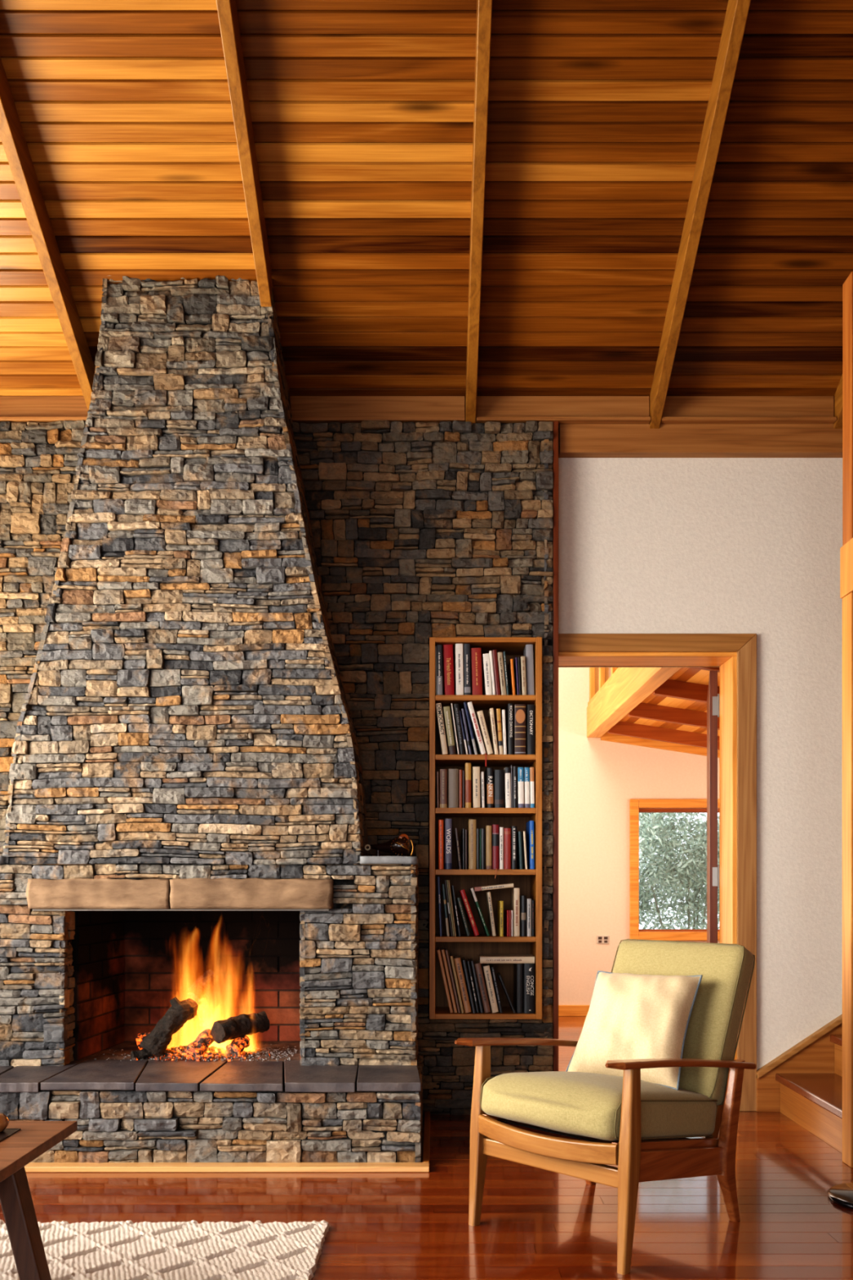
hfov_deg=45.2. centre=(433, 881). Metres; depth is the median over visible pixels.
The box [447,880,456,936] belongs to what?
book
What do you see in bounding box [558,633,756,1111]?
door frame
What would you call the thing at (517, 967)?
book
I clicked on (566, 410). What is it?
trim
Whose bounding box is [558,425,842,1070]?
wall
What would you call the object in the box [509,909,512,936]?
book
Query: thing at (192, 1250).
rug
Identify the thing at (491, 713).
book
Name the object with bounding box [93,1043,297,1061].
ash
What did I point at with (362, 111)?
ceiling
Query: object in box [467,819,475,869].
book
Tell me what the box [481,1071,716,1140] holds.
seat cushion
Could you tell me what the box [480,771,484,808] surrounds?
book
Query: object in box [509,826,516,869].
book
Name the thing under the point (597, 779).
wall
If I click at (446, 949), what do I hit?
book
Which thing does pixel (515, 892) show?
book
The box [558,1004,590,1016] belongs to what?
baseboard
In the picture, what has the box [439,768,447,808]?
book
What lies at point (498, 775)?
book
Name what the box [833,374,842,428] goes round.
rafter
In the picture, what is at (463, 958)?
book
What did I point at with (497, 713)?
book
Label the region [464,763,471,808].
book
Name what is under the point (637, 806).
window
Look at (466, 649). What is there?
book
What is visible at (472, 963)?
book
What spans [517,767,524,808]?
book
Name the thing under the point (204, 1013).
flame
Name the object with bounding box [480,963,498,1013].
book
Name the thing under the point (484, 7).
rafter
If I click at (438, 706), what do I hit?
book
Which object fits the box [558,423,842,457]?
beam
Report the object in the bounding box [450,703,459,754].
book
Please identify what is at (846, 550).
newel post
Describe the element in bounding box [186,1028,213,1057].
log
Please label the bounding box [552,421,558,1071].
trim
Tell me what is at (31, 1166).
baseboard
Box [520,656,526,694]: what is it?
book
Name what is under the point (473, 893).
book
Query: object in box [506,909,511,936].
book
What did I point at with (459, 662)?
book
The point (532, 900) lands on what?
book
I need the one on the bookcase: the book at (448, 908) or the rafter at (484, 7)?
the book at (448, 908)
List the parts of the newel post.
post, post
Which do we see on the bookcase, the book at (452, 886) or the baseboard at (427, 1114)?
the book at (452, 886)
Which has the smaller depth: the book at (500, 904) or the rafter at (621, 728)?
the book at (500, 904)
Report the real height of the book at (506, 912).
0.116 m
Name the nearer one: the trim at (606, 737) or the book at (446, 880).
the book at (446, 880)
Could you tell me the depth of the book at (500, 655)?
4.54 m
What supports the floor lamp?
on the floor
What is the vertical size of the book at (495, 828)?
0.240 m
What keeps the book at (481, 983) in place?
on the bookcase
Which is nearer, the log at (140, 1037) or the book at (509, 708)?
the log at (140, 1037)
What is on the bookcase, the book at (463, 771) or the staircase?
the book at (463, 771)
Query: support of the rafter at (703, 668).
attached to the ceiling at (683, 674)
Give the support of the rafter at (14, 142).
attached to the ceiling at (362, 111)
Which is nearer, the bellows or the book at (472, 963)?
the bellows
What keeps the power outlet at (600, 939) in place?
attached to the wall at (597, 779)
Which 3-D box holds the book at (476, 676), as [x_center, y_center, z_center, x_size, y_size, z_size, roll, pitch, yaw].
[0.192,-0.931,4.631,0.045,0.212,0.172,-2,0,0]
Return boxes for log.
[130,1048,153,1060]
[135,1032,149,1049]
[139,996,198,1057]
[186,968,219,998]
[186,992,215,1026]
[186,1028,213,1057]
[210,1011,269,1044]
[225,1035,249,1057]
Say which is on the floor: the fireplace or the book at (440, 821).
the fireplace
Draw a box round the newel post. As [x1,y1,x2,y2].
[840,271,852,1167]
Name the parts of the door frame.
casing, casing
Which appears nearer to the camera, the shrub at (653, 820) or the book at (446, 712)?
the book at (446, 712)
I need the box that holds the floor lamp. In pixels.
[827,1182,852,1209]
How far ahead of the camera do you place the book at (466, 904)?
4.55 m
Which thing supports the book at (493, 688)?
on the bookcase
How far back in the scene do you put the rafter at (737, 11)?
3.77 m
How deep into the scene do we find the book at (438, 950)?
4.55 m
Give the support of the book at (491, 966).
on the bookcase
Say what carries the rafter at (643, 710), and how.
attached to the ceiling at (683, 674)
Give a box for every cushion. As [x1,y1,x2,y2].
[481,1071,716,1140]
[565,970,702,1089]
[612,940,754,1105]
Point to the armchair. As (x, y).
(574, 1124)
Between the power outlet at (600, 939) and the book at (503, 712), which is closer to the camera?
the book at (503, 712)
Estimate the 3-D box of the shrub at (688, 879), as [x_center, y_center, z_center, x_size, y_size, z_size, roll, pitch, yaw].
[2.541,0.203,10.200,2.100,2.284,1.448,0,0,-5]
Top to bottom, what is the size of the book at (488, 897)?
0.198 m
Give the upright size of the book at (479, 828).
0.181 m
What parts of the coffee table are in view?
inset panel, leg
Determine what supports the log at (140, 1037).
in the fireplace
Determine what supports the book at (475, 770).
on the bookcase
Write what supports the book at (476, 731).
on the bookcase
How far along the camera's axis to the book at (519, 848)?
4.54 m
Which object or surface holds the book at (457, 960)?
on the bookcase
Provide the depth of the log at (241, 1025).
4.27 m
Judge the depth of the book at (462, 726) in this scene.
4.55 m
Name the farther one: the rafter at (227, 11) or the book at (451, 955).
the book at (451, 955)
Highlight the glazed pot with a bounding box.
[0,1112,8,1133]
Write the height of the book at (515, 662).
0.171 m
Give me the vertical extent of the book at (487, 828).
0.193 m
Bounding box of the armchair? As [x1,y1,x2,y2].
[454,938,755,1275]
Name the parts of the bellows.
knob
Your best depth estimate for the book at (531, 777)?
4.54 m
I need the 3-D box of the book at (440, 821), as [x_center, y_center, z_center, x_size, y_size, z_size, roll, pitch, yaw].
[0.033,-0.163,4.621,0.022,0.220,0.152,0,0,0]
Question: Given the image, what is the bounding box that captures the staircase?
[756,1013,842,1153]
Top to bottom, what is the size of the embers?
0.052 m
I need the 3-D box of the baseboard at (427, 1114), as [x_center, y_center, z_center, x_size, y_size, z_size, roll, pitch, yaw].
[-0.028,1.030,4.130,0.025,0.020,0.820,0,0,0]
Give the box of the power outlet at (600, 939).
[596,935,608,943]
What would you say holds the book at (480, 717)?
on the bookcase
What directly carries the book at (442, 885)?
on the bookcase
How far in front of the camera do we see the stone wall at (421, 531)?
4.55 m
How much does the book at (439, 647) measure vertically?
0.224 m
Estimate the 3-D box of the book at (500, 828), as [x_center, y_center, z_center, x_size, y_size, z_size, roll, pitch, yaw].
[0.302,-0.147,4.623,0.017,0.187,0.147,0,0,0]
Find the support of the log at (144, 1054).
in the fireplace
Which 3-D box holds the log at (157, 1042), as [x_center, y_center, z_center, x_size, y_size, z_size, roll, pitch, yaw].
[-1.101,0.604,4.253,0.241,0.248,0.110,0,0,-30]
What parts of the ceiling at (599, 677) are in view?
pane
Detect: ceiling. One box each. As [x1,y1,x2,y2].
[0,0,852,396]
[587,667,621,706]
[619,667,719,736]
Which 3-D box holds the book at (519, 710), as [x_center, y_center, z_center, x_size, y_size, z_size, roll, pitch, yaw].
[0.384,-0.673,4.624,0.049,0.223,0.178,0,0,0]
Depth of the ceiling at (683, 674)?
6.61 m
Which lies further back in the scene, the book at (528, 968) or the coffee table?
the book at (528, 968)
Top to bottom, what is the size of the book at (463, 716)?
0.208 m
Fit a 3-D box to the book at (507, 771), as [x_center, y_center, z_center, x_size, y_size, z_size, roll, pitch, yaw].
[0.331,-0.416,4.626,0.025,0.180,0.169,-1,0,0]
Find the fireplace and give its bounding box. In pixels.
[0,274,422,1163]
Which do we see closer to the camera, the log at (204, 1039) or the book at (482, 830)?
the log at (204, 1039)
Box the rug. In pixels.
[0,1219,329,1279]
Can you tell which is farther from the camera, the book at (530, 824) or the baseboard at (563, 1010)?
the baseboard at (563, 1010)
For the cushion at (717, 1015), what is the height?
0.489 m
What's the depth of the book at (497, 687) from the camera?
4.54 m
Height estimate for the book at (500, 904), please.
0.157 m
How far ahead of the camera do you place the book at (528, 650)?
4.55 m
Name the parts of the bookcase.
panel, panel, shelf, shelf, shelf, shelf, shelf, panel, panel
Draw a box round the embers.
[131,1045,270,1061]
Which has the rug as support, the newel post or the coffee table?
the coffee table
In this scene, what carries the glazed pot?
on the coffee table
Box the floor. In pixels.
[0,1016,852,1279]
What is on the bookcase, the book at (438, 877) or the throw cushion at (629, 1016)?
the book at (438, 877)
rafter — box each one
[0,56,95,410]
[216,0,271,306]
[465,0,492,425]
[607,721,719,750]
[627,702,719,729]
[648,0,751,428]
[653,679,719,702]
[692,667,719,671]
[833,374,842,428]
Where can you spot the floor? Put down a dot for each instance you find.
(536, 1224)
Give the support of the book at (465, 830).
on the bookcase
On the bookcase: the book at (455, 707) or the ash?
the book at (455, 707)
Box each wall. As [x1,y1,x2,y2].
[0,419,553,1115]
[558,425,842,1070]
[558,667,719,1004]
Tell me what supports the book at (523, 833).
on the bookcase
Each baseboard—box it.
[24,1162,429,1172]
[422,1111,430,1162]
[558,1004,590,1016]
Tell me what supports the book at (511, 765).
on the bookcase
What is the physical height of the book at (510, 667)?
0.164 m
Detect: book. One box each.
[435,646,436,694]
[435,702,448,754]
[436,644,442,694]
[436,771,439,808]
[436,946,453,1013]
[437,876,442,936]
[438,819,443,869]
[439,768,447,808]
[440,946,457,1013]
[441,884,449,936]
[442,644,454,694]
[443,706,456,754]
[444,818,452,869]
[444,880,453,936]
[444,947,460,1013]
[445,880,454,936]
[447,768,458,808]
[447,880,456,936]
[449,953,464,1013]
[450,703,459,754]
[451,884,461,936]
[453,703,465,754]
[453,827,462,869]
[453,955,471,1013]
[454,643,463,694]
[456,897,470,936]
[458,769,462,808]
[459,711,467,754]
[459,888,479,936]
[460,708,471,754]
[461,957,475,1013]
[462,643,471,694]
[462,702,477,754]
[462,770,464,808]
[462,828,464,869]
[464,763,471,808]
[464,829,466,869]
[466,701,486,766]
[466,958,479,1013]
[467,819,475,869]
[469,887,489,936]
[469,958,483,1013]
[470,648,482,694]
[471,766,479,808]
[473,883,513,891]
[473,960,490,1013]
[475,710,493,754]
[475,828,479,869]
[478,954,534,963]
[479,828,480,869]
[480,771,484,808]
[480,828,484,869]
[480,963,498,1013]
[481,653,492,694]
[484,768,493,808]
[484,825,491,869]
[485,891,496,936]
[488,650,495,694]
[488,707,498,754]
[488,964,502,1013]
[491,824,498,878]
[492,649,500,694]
[493,769,503,808]
[494,708,502,754]
[497,652,506,694]
[497,900,503,936]
[497,973,515,1013]
[498,826,503,869]
[500,709,506,754]
[502,651,509,694]
[503,767,511,808]
[503,827,511,869]
[504,909,508,936]
[505,703,514,754]
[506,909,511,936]
[507,658,515,694]
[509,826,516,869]
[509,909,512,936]
[510,764,512,808]
[511,766,517,808]
[511,888,519,936]
[513,657,519,694]
[513,704,525,754]
[513,963,523,1013]
[516,831,523,869]
[517,657,521,694]
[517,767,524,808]
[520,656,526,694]
[520,895,526,936]
[521,831,527,869]
[523,644,534,694]
[523,963,534,1013]
[524,767,529,808]
[525,704,534,754]
[525,820,534,869]
[526,897,531,936]
[528,767,534,808]
[531,899,534,936]
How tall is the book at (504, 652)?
0.198 m
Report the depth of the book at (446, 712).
4.55 m
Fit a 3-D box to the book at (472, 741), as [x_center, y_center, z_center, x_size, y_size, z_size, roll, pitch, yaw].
[0.164,-0.680,4.638,0.062,0.237,0.178,0,0,0]
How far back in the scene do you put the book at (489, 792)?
4.54 m
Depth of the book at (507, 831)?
4.55 m
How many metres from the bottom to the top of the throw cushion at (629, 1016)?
0.333 m
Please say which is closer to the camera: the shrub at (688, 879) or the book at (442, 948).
the book at (442, 948)
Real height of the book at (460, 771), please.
0.170 m
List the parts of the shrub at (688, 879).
stem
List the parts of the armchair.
leg, seat rail, arm, rail, seat rail, rail, leg, leg, seat rail, arm, rail, leg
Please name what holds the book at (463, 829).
on the bookcase
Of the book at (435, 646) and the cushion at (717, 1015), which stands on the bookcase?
the book at (435, 646)
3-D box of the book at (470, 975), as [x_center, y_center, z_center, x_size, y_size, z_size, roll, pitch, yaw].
[0.176,0.470,4.628,0.056,0.233,0.157,0,0,0]
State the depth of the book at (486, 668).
4.55 m
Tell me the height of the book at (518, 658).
0.171 m
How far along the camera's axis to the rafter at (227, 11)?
3.62 m
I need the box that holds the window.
[629,799,719,940]
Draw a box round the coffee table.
[0,1120,77,1279]
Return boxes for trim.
[0,395,836,425]
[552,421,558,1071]
[600,732,719,757]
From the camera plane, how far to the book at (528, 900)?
4.54 m
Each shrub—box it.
[639,813,694,882]
[639,813,719,928]
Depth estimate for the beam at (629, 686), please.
6.49 m
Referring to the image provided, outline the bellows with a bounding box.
[364,833,413,856]
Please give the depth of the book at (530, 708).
4.54 m
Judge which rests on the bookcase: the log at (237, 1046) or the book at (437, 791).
the book at (437, 791)
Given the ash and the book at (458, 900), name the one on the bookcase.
the book at (458, 900)
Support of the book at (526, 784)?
on the bookcase
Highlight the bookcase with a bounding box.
[429,637,542,1019]
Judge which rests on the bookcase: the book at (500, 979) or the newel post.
the book at (500, 979)
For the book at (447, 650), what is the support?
on the bookcase
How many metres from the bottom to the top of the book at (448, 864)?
0.225 m
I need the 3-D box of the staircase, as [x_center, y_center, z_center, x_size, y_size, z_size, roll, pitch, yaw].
[2.404,0.326,4.224,1.892,1.429,0.839,0,0,0]
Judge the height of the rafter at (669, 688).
0.413 m
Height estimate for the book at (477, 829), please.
0.181 m
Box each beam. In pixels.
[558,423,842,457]
[586,667,680,737]
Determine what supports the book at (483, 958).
on the book at (528, 968)
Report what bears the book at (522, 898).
on the bookcase
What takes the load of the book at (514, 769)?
on the bookcase
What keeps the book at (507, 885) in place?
on the book at (473, 893)
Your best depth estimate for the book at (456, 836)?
4.55 m
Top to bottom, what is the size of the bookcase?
1.689 m

